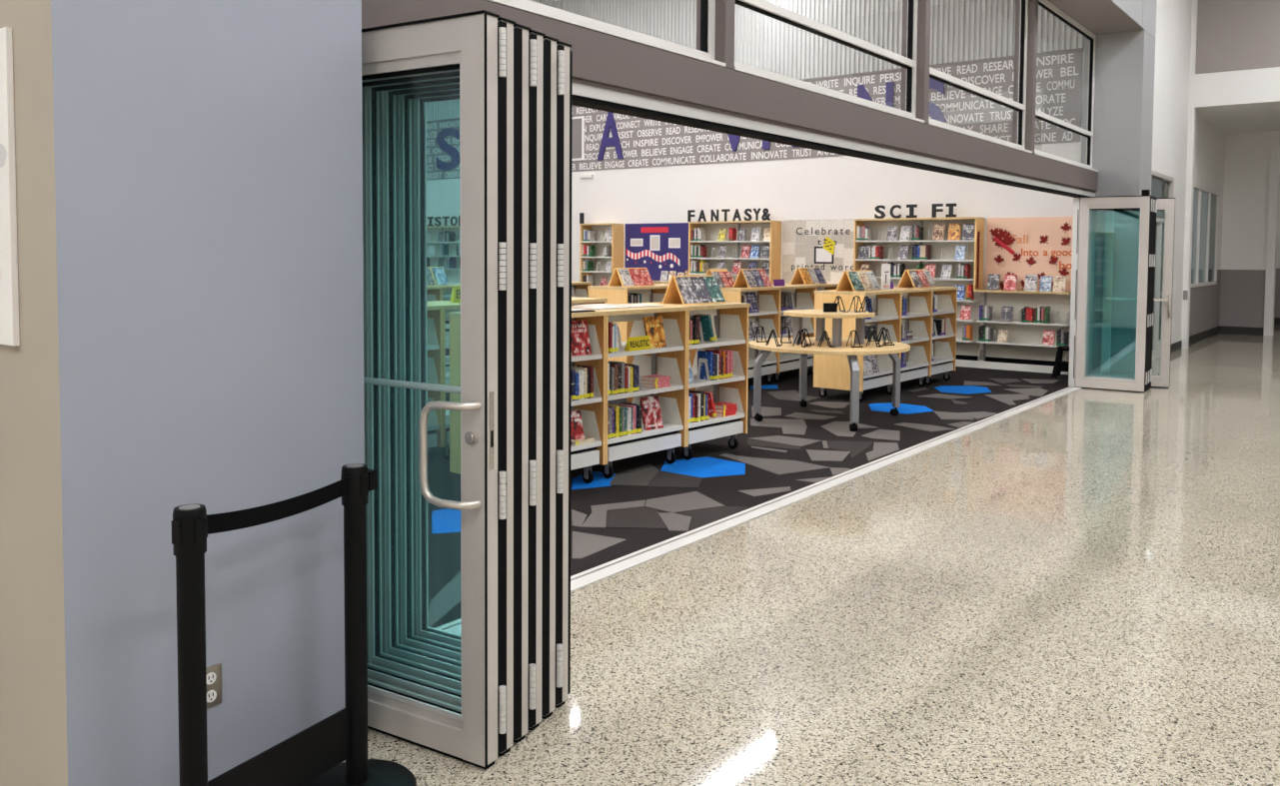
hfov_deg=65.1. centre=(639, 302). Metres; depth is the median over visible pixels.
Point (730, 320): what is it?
bookcase
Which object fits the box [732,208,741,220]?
letter
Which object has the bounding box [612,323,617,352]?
book
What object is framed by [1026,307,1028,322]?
book
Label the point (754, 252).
book
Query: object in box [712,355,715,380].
book
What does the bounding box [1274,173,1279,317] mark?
wall
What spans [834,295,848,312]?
easel
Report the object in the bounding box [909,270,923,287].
book
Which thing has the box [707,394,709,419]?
book
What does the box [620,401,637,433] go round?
book
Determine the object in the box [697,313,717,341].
book
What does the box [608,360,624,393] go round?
book
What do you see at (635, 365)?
book
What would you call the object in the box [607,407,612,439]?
book
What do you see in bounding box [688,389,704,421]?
book
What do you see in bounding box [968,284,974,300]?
book
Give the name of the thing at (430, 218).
letter
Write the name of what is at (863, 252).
book
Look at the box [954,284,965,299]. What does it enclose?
book
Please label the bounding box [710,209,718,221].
letter
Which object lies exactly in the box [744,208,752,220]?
letter
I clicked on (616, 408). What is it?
book
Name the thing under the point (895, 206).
letter
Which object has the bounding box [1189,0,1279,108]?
wall
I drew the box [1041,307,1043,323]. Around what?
book
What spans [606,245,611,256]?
book
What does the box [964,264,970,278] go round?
book
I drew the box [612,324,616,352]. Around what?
book
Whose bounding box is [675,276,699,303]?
book
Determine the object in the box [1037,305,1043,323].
book
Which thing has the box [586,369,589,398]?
book
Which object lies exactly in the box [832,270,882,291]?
display stand
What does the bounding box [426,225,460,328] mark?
bookcase
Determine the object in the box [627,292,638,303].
book
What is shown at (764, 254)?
book
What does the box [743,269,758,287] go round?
book
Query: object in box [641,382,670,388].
book
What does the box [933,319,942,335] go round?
book
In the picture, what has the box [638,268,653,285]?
book
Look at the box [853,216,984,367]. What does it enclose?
wall shelf
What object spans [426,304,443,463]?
bookcase
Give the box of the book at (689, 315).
[689,314,690,344]
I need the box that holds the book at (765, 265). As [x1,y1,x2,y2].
[761,261,769,274]
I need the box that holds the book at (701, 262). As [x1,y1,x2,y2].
[700,260,706,273]
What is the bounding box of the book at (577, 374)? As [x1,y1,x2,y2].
[575,372,579,400]
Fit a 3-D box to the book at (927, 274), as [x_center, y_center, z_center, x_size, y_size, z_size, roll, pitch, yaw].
[3.660,-0.298,12.689,0.131,0.217,0.163,3,4,39]
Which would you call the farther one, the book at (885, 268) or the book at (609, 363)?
the book at (885, 268)
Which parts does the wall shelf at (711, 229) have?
panel, shelf, shelf, shelf, panel, panel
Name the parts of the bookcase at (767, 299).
panel, panel, frame, shelf, shelf, shelf, panel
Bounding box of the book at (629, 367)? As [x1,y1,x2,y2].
[628,366,630,392]
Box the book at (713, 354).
[713,353,718,379]
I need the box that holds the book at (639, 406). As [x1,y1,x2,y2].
[637,404,641,433]
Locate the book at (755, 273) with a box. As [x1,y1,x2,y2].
[751,269,765,286]
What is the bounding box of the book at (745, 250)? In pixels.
[740,244,751,257]
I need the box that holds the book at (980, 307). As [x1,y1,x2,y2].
[979,305,983,320]
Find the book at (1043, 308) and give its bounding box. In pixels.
[1043,307,1045,323]
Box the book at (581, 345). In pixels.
[571,320,591,355]
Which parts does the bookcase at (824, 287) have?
panel, panel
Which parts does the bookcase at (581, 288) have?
panel, panel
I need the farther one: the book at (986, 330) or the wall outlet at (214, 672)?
the book at (986, 330)
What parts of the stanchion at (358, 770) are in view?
post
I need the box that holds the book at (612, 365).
[610,363,618,393]
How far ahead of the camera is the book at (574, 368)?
6.90 m
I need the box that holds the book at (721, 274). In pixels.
[718,271,730,287]
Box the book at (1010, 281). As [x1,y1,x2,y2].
[1003,274,1017,290]
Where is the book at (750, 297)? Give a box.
[744,291,758,312]
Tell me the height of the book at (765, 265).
0.220 m
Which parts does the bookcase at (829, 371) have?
panel, panel, shelf, frame, shelf, panel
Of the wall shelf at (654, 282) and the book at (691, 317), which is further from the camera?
the wall shelf at (654, 282)
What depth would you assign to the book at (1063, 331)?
13.65 m
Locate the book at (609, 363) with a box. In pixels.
[608,362,611,395]
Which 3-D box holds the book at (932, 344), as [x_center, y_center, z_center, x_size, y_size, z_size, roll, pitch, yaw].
[3.562,0.618,12.426,0.131,0.229,0.031,3,4,39]
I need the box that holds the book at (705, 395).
[705,394,707,420]
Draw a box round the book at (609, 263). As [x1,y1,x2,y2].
[605,260,611,271]
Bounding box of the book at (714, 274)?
[711,271,724,287]
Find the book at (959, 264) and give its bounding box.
[958,263,963,278]
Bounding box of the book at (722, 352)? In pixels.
[721,350,725,378]
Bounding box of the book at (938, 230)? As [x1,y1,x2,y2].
[932,223,946,240]
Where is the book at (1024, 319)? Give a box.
[1023,306,1029,322]
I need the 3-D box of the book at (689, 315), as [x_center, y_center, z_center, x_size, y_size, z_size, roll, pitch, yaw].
[0.333,0.211,7.773,0.135,0.230,0.026,3,4,42]
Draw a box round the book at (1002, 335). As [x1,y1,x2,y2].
[997,329,1008,342]
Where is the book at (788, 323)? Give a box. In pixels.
[785,315,792,333]
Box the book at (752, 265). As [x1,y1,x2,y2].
[748,261,757,268]
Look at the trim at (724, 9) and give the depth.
5.70 m
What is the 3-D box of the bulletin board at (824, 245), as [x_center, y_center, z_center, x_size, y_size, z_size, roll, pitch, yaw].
[2.897,-0.804,16.106,1.400,1.045,0.028,2,3,37]
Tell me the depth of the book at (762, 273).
12.27 m
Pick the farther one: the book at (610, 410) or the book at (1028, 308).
the book at (1028, 308)
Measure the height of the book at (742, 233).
0.199 m
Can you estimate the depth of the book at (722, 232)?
16.96 m
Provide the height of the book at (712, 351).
0.229 m
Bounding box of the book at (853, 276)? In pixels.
[848,271,864,290]
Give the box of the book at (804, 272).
[800,268,813,283]
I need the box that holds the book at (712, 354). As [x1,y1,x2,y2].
[712,353,717,379]
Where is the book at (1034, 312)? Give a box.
[1033,307,1036,322]
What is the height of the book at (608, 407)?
0.221 m
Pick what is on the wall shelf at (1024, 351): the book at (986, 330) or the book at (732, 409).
the book at (986, 330)
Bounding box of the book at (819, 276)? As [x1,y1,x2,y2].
[813,268,826,283]
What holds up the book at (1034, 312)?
on the wall shelf at (1024, 351)
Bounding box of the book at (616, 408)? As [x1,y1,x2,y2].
[607,404,619,437]
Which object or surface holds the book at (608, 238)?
on the wall shelf at (617, 243)
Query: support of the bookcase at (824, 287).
on the floor at (648, 501)
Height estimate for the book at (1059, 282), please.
0.224 m
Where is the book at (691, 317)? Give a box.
[690,315,694,344]
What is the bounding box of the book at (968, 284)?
[966,283,972,300]
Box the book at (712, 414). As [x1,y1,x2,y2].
[696,389,716,417]
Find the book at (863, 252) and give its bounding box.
[858,244,869,259]
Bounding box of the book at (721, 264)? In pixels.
[717,260,726,268]
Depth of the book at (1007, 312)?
14.13 m
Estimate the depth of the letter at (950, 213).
14.60 m
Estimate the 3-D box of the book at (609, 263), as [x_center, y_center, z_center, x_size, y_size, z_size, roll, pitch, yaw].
[-0.568,-0.663,18.491,0.074,0.199,0.140,-2,4,-45]
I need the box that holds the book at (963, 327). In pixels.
[962,325,965,340]
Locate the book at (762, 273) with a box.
[758,269,772,286]
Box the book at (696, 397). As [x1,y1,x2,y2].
[695,395,698,422]
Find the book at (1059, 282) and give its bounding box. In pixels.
[1052,275,1066,291]
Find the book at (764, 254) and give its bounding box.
[760,245,769,258]
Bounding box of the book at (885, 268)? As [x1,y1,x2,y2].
[881,263,890,289]
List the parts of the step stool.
leg, leg, seat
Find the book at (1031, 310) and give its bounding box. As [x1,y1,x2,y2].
[1030,308,1034,322]
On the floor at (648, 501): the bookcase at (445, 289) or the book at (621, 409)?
the bookcase at (445, 289)
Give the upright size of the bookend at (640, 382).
0.170 m
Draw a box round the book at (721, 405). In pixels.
[714,401,736,409]
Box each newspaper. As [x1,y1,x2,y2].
[573,303,614,306]
[573,305,629,310]
[609,303,663,308]
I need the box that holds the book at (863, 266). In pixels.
[859,262,870,270]
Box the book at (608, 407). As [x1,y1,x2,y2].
[607,406,613,438]
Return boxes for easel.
[753,325,767,342]
[765,329,782,346]
[780,326,791,343]
[792,329,811,347]
[796,328,814,345]
[817,330,835,347]
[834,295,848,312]
[846,330,862,347]
[848,295,865,312]
[858,295,876,312]
[865,325,877,341]
[866,329,883,347]
[876,327,893,343]
[877,328,894,345]
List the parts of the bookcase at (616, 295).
panel, panel, panel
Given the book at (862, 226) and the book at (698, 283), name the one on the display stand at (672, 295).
the book at (698, 283)
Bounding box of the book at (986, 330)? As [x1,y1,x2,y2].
[985,326,992,341]
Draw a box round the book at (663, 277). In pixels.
[660,270,668,281]
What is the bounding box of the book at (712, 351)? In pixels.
[704,349,721,379]
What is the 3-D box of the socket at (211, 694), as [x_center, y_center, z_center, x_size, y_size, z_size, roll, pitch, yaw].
[-1.198,1.101,2.803,0.004,0.033,0.033,2,3,37]
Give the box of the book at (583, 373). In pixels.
[581,370,584,399]
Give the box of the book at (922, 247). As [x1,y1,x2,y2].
[921,245,924,259]
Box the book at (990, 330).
[988,327,993,341]
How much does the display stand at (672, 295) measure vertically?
0.225 m
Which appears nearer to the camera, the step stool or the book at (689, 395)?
the book at (689, 395)
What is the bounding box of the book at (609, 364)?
[607,363,609,395]
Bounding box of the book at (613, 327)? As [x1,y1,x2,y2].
[612,326,614,352]
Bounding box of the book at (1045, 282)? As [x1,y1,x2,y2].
[1039,276,1052,291]
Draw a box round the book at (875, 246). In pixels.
[875,245,881,259]
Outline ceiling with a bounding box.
[1196,102,1279,133]
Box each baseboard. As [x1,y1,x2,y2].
[1170,340,1182,352]
[1188,325,1219,345]
[1219,325,1264,335]
[1274,317,1279,324]
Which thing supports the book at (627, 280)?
on the display stand at (616, 280)
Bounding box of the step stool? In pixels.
[1051,345,1069,377]
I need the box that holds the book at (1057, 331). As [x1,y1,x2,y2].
[1056,329,1059,345]
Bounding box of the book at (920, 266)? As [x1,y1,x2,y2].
[917,263,923,269]
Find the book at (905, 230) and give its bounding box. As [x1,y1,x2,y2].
[899,225,911,240]
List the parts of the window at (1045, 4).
sill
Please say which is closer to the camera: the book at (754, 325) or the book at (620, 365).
the book at (620, 365)
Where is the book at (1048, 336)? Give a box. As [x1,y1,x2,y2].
[1042,329,1055,345]
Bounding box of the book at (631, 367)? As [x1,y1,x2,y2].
[630,366,632,392]
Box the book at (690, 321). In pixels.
[690,320,692,344]
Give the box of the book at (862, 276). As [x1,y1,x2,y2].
[857,271,872,290]
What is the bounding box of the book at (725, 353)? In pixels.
[725,352,727,378]
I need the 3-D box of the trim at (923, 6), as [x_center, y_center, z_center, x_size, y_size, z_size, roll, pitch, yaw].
[2.225,-2.289,8.082,0.200,1.700,0.100,2,3,37]
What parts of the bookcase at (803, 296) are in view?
panel, panel, frame, shelf, shelf, shelf, panel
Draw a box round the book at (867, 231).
[865,228,871,240]
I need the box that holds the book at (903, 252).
[897,244,910,259]
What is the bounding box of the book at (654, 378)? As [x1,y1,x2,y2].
[640,374,670,381]
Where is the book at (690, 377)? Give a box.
[688,354,694,382]
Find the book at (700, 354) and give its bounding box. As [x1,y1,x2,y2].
[697,350,712,380]
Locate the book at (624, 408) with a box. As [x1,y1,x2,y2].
[619,406,626,435]
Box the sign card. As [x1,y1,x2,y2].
[773,279,784,286]
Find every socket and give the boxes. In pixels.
[206,672,216,685]
[206,690,216,702]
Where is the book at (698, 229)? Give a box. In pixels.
[697,227,703,240]
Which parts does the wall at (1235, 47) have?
acoustic panel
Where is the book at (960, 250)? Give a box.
[954,244,967,259]
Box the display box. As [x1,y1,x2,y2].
[823,302,837,312]
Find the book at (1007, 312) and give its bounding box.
[1000,306,1013,321]
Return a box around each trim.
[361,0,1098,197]
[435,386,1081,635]
[696,0,734,68]
[900,0,931,123]
[1012,0,1038,153]
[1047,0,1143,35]
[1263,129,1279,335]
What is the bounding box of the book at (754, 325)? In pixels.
[750,320,760,337]
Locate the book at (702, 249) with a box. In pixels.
[700,246,706,257]
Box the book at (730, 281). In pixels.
[723,271,734,286]
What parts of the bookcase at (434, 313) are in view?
frame, shelf, shelf, panel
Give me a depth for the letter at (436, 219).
21.30 m
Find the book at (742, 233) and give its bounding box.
[737,229,747,240]
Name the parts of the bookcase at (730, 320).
panel, panel, frame, shelf, shelf, shelf, panel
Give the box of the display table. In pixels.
[748,309,910,431]
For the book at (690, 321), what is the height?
0.188 m
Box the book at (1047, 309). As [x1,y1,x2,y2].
[1045,306,1050,323]
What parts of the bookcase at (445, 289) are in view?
panel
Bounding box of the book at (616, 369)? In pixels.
[610,366,617,394]
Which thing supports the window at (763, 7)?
in the wall at (189, 173)
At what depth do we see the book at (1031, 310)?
13.89 m
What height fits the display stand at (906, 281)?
0.225 m
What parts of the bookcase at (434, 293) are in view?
panel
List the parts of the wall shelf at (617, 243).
panel, shelf, shelf, shelf, panel, panel, panel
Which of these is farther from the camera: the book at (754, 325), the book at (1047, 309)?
the book at (1047, 309)
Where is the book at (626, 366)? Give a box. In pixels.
[624,364,628,393]
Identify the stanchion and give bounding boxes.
[171,469,377,785]
[302,463,416,785]
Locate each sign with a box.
[450,286,460,302]
[624,335,650,351]
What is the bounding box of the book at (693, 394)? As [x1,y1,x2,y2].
[688,392,695,422]
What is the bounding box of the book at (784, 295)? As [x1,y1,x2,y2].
[784,294,786,310]
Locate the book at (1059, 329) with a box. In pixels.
[1059,328,1063,345]
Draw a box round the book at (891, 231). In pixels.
[886,226,898,240]
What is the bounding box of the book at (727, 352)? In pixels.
[714,349,730,378]
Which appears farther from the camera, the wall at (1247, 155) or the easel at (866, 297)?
the wall at (1247, 155)
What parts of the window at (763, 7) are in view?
sill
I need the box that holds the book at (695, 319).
[693,317,697,344]
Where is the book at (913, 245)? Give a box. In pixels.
[913,244,918,259]
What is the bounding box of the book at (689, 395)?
[688,393,692,422]
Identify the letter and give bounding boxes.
[427,216,433,226]
[434,216,441,225]
[450,216,457,225]
[579,212,584,223]
[687,209,695,221]
[697,209,706,221]
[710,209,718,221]
[721,208,729,220]
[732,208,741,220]
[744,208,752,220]
[753,208,760,220]
[761,208,770,220]
[874,205,885,218]
[889,204,901,218]
[906,204,917,217]
[931,203,943,217]
[945,203,956,217]
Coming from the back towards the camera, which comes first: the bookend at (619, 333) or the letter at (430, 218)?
the letter at (430, 218)
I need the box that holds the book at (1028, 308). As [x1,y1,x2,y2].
[1028,307,1033,322]
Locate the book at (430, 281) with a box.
[426,267,434,285]
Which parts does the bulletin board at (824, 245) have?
black frame, black frame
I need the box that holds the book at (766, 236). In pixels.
[762,228,770,240]
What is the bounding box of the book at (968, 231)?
[962,223,975,239]
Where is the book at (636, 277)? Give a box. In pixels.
[628,268,644,285]
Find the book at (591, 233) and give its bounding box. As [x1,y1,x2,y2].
[588,230,594,241]
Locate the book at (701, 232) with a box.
[698,229,705,240]
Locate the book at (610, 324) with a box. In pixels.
[608,322,612,353]
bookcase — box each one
[426,285,441,301]
[426,300,460,459]
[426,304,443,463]
[435,283,460,372]
[447,310,607,483]
[571,281,592,297]
[571,296,607,306]
[571,303,688,478]
[587,285,667,363]
[639,301,750,459]
[720,286,781,383]
[771,284,817,381]
[784,283,838,374]
[813,289,902,401]
[880,287,933,391]
[893,286,958,385]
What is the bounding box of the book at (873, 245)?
[873,244,878,259]
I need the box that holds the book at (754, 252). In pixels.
[750,245,760,258]
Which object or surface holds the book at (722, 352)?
on the bookcase at (730, 320)
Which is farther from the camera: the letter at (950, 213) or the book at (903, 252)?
the book at (903, 252)
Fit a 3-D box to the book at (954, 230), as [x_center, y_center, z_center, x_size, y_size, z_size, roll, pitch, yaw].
[4.565,-1.019,14.568,0.174,0.246,0.086,2,3,37]
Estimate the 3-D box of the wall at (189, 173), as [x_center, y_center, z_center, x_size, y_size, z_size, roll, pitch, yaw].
[2.291,-2.064,7.783,0.682,6.600,13.112,2,3,37]
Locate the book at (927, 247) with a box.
[925,244,931,259]
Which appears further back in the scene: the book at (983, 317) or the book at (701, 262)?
the book at (701, 262)
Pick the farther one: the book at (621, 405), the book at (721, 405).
the book at (721, 405)
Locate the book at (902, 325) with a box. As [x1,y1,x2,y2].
[902,324,904,341]
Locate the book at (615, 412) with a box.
[613,410,616,437]
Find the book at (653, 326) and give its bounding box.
[642,315,666,348]
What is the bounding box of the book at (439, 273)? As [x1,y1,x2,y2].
[431,267,448,284]
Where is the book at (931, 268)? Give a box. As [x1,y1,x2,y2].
[925,264,936,278]
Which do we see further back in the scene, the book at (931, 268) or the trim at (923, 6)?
the book at (931, 268)
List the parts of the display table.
leg, shelf post, leg, shelf post, shelf post, leg, shelf post, leg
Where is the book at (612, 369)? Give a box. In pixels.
[610,367,614,395]
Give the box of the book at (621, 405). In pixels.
[617,403,635,434]
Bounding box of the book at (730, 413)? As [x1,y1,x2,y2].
[716,411,736,417]
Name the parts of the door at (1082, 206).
rail, rail, rail, rail, pull handle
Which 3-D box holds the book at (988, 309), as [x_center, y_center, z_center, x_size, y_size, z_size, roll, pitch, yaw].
[4.982,0.158,14.305,0.035,0.203,0.152,2,3,37]
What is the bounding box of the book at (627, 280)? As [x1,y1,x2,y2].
[618,268,634,285]
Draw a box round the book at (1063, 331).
[1060,328,1066,345]
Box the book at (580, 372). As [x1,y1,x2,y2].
[571,368,582,399]
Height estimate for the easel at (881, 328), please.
0.161 m
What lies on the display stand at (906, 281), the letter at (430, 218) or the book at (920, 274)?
the book at (920, 274)
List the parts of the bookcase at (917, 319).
panel, panel, frame, shelf, shelf, shelf, panel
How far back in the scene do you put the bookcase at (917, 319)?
12.26 m
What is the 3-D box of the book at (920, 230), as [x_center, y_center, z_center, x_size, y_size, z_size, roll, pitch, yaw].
[4.165,-1.016,14.877,0.023,0.194,0.149,2,3,37]
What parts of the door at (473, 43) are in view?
rail, rail, rail, rail, rail, rail, rail, rail, rail, rail, rail, rail, pull handle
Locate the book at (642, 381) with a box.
[640,379,669,384]
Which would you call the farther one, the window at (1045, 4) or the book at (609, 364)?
the window at (1045, 4)
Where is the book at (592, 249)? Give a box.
[589,246,595,256]
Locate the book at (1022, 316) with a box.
[1021,308,1024,322]
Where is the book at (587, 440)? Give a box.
[571,436,594,445]
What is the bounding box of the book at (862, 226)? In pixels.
[862,225,868,240]
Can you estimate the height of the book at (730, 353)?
0.220 m
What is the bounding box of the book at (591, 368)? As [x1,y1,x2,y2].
[576,364,593,398]
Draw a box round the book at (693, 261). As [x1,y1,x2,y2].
[693,260,699,273]
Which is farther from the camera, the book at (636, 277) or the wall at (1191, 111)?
the wall at (1191, 111)
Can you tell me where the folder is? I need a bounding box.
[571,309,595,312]
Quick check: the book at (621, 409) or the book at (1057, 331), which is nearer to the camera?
the book at (621, 409)
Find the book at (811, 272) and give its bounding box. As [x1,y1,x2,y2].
[807,268,820,283]
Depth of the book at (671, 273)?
17.70 m
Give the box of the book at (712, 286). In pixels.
[703,276,725,302]
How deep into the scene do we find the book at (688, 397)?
7.76 m
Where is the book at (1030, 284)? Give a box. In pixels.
[1024,274,1038,291]
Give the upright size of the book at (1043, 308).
0.214 m
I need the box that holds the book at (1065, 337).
[1063,331,1068,346]
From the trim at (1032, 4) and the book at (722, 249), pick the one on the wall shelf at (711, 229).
the book at (722, 249)
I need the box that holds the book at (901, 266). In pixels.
[899,263,905,277]
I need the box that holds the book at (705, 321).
[693,314,714,341]
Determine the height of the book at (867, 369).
0.220 m
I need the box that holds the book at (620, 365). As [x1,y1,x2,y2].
[610,362,621,393]
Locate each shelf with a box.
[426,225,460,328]
[579,222,623,285]
[652,280,669,283]
[688,220,781,284]
[783,309,875,318]
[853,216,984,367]
[974,289,1071,374]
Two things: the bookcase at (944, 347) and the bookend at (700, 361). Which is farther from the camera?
the bookcase at (944, 347)
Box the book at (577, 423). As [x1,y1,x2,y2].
[571,409,584,444]
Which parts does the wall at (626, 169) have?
inset panel, ledge trim, corner post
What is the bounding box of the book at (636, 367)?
[634,365,637,391]
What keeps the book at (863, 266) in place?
on the wall shelf at (967, 352)
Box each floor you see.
[341,324,1279,785]
[427,328,1068,628]
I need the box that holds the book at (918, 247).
[917,245,920,259]
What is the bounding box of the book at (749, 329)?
[748,320,752,338]
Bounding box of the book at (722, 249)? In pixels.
[717,244,727,257]
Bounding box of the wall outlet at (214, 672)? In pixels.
[206,663,221,708]
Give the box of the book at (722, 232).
[717,228,727,240]
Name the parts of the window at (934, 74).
sill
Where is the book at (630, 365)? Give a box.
[624,363,634,392]
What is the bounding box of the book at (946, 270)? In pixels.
[940,264,952,278]
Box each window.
[488,0,725,66]
[733,0,924,122]
[928,0,1032,153]
[1034,0,1098,171]
[1190,183,1220,287]
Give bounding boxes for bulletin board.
[624,222,688,280]
[781,218,854,283]
[985,216,1073,291]
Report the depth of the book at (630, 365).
7.25 m
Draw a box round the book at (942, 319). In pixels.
[942,318,944,335]
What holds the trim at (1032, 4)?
attached to the wall at (189, 173)
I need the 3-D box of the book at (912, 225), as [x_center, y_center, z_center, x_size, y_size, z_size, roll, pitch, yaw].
[4.089,-1.035,14.923,0.026,0.226,0.138,2,3,37]
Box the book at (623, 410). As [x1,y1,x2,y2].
[622,409,624,436]
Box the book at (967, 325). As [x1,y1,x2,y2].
[966,324,968,340]
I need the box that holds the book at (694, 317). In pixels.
[694,316,699,344]
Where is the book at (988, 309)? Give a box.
[986,306,992,320]
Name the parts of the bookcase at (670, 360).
panel, shelf, panel, frame, shelf, shelf, shelf, panel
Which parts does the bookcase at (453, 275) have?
panel, shelf, shelf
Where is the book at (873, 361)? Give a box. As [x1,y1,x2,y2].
[869,354,879,372]
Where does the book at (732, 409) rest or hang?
on the book at (730, 413)
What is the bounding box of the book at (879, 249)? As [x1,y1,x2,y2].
[877,246,883,259]
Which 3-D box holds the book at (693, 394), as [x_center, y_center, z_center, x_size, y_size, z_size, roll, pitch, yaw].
[0.371,0.818,7.852,0.134,0.230,0.029,3,4,42]
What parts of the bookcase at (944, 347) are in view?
panel, panel, frame, shelf, shelf, shelf, panel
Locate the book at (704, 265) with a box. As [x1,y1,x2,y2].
[702,262,708,273]
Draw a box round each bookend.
[617,327,622,351]
[638,366,642,390]
[693,358,710,381]
[699,321,704,343]
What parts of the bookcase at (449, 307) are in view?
panel, panel, shelf, shelf, shelf, frame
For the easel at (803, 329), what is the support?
on the display table
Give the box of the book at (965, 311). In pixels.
[959,305,971,319]
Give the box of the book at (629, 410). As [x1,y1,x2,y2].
[619,405,631,435]
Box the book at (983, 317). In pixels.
[982,305,985,320]
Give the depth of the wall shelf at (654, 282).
17.73 m
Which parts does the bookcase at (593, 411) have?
panel, panel, frame, shelf, shelf, shelf, panel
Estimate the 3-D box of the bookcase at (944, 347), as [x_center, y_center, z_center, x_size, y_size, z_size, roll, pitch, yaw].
[3.573,0.406,12.752,0.624,1.199,0.798,3,4,39]
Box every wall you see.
[0,0,1157,785]
[426,0,1085,361]
[1151,0,1225,344]
[1181,107,1196,348]
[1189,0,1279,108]
[1219,130,1271,327]
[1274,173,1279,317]
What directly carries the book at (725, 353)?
on the bookcase at (730, 320)
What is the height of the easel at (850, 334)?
0.161 m
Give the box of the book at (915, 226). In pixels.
[914,224,920,240]
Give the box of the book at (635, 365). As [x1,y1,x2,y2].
[634,364,639,391]
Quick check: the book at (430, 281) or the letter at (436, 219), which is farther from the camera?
the letter at (436, 219)
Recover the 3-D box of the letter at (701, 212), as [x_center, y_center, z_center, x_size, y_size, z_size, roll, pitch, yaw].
[1.069,-1.487,17.242,0.170,0.205,0.024,2,3,37]
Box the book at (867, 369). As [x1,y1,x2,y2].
[863,354,872,374]
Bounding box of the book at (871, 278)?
[865,271,881,289]
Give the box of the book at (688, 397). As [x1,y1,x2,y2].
[688,396,690,423]
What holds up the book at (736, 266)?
on the wall shelf at (711, 229)
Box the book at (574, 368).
[571,366,587,398]
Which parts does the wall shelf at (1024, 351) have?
recess panel, shelf, panel, shelf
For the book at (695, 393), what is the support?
on the bookcase at (730, 320)
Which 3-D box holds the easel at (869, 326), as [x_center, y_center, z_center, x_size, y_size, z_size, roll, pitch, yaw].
[2.346,0.311,10.148,0.106,0.161,0.147,0,3,-3]
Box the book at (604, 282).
[600,277,608,285]
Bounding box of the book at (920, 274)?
[916,270,930,286]
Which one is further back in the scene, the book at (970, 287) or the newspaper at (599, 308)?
the book at (970, 287)
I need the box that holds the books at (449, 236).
[426,230,818,296]
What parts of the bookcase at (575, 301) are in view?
panel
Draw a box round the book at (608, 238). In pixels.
[604,227,611,241]
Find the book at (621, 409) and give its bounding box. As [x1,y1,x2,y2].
[619,407,622,436]
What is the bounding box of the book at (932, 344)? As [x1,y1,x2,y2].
[931,343,933,361]
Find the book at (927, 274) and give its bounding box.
[923,269,936,286]
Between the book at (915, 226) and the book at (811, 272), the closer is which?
the book at (811, 272)
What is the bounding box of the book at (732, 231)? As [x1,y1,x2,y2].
[730,228,736,240]
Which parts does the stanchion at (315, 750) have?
post, barrier panel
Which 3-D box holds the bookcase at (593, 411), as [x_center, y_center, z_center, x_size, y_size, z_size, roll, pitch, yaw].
[-0.759,0.663,6.868,0.624,1.199,0.888,3,4,42]
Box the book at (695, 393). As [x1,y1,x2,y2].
[695,392,700,421]
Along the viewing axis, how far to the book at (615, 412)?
7.14 m
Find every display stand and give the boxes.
[426,266,450,286]
[606,267,654,286]
[658,275,725,304]
[705,268,732,288]
[732,268,772,288]
[787,267,822,284]
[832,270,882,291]
[894,269,937,288]
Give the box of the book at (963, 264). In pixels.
[963,263,968,278]
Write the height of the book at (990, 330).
0.192 m
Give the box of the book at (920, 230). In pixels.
[918,226,923,240]
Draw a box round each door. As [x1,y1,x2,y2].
[361,9,572,770]
[1068,189,1175,392]
[1150,169,1174,360]
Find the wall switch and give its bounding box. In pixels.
[1183,290,1188,299]
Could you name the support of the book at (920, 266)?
on the wall shelf at (967, 352)
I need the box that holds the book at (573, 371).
[571,369,575,400]
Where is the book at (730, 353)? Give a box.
[723,349,732,377]
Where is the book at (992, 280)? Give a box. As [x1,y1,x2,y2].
[986,274,1000,290]
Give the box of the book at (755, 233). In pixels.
[750,227,761,240]
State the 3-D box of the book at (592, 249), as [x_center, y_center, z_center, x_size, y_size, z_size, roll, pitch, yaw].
[-0.882,-0.949,18.719,0.025,0.192,0.132,2,3,37]
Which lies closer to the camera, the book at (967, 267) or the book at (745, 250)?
the book at (967, 267)
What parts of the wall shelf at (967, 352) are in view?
panel, shelf, shelf, panel, shelf, recess panel, shelf, shelf, shelf, panel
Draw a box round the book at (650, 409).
[638,395,663,430]
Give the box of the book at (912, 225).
[912,224,914,240]
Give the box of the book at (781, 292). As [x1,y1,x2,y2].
[780,291,782,310]
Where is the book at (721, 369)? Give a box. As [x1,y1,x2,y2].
[720,356,723,379]
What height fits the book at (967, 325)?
0.220 m
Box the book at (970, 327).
[967,324,973,340]
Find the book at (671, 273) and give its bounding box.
[667,270,676,281]
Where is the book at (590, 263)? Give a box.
[587,260,593,270]
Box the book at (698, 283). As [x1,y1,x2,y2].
[690,276,713,302]
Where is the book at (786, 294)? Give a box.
[784,292,791,309]
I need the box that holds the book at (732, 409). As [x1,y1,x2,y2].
[715,407,737,413]
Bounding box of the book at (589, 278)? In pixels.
[586,274,593,285]
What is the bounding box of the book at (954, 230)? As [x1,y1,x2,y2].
[947,223,961,240]
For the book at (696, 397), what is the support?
on the bookcase at (730, 320)
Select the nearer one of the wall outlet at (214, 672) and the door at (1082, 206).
the wall outlet at (214, 672)
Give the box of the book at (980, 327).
[978,325,984,341]
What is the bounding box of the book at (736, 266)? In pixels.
[731,261,742,273]

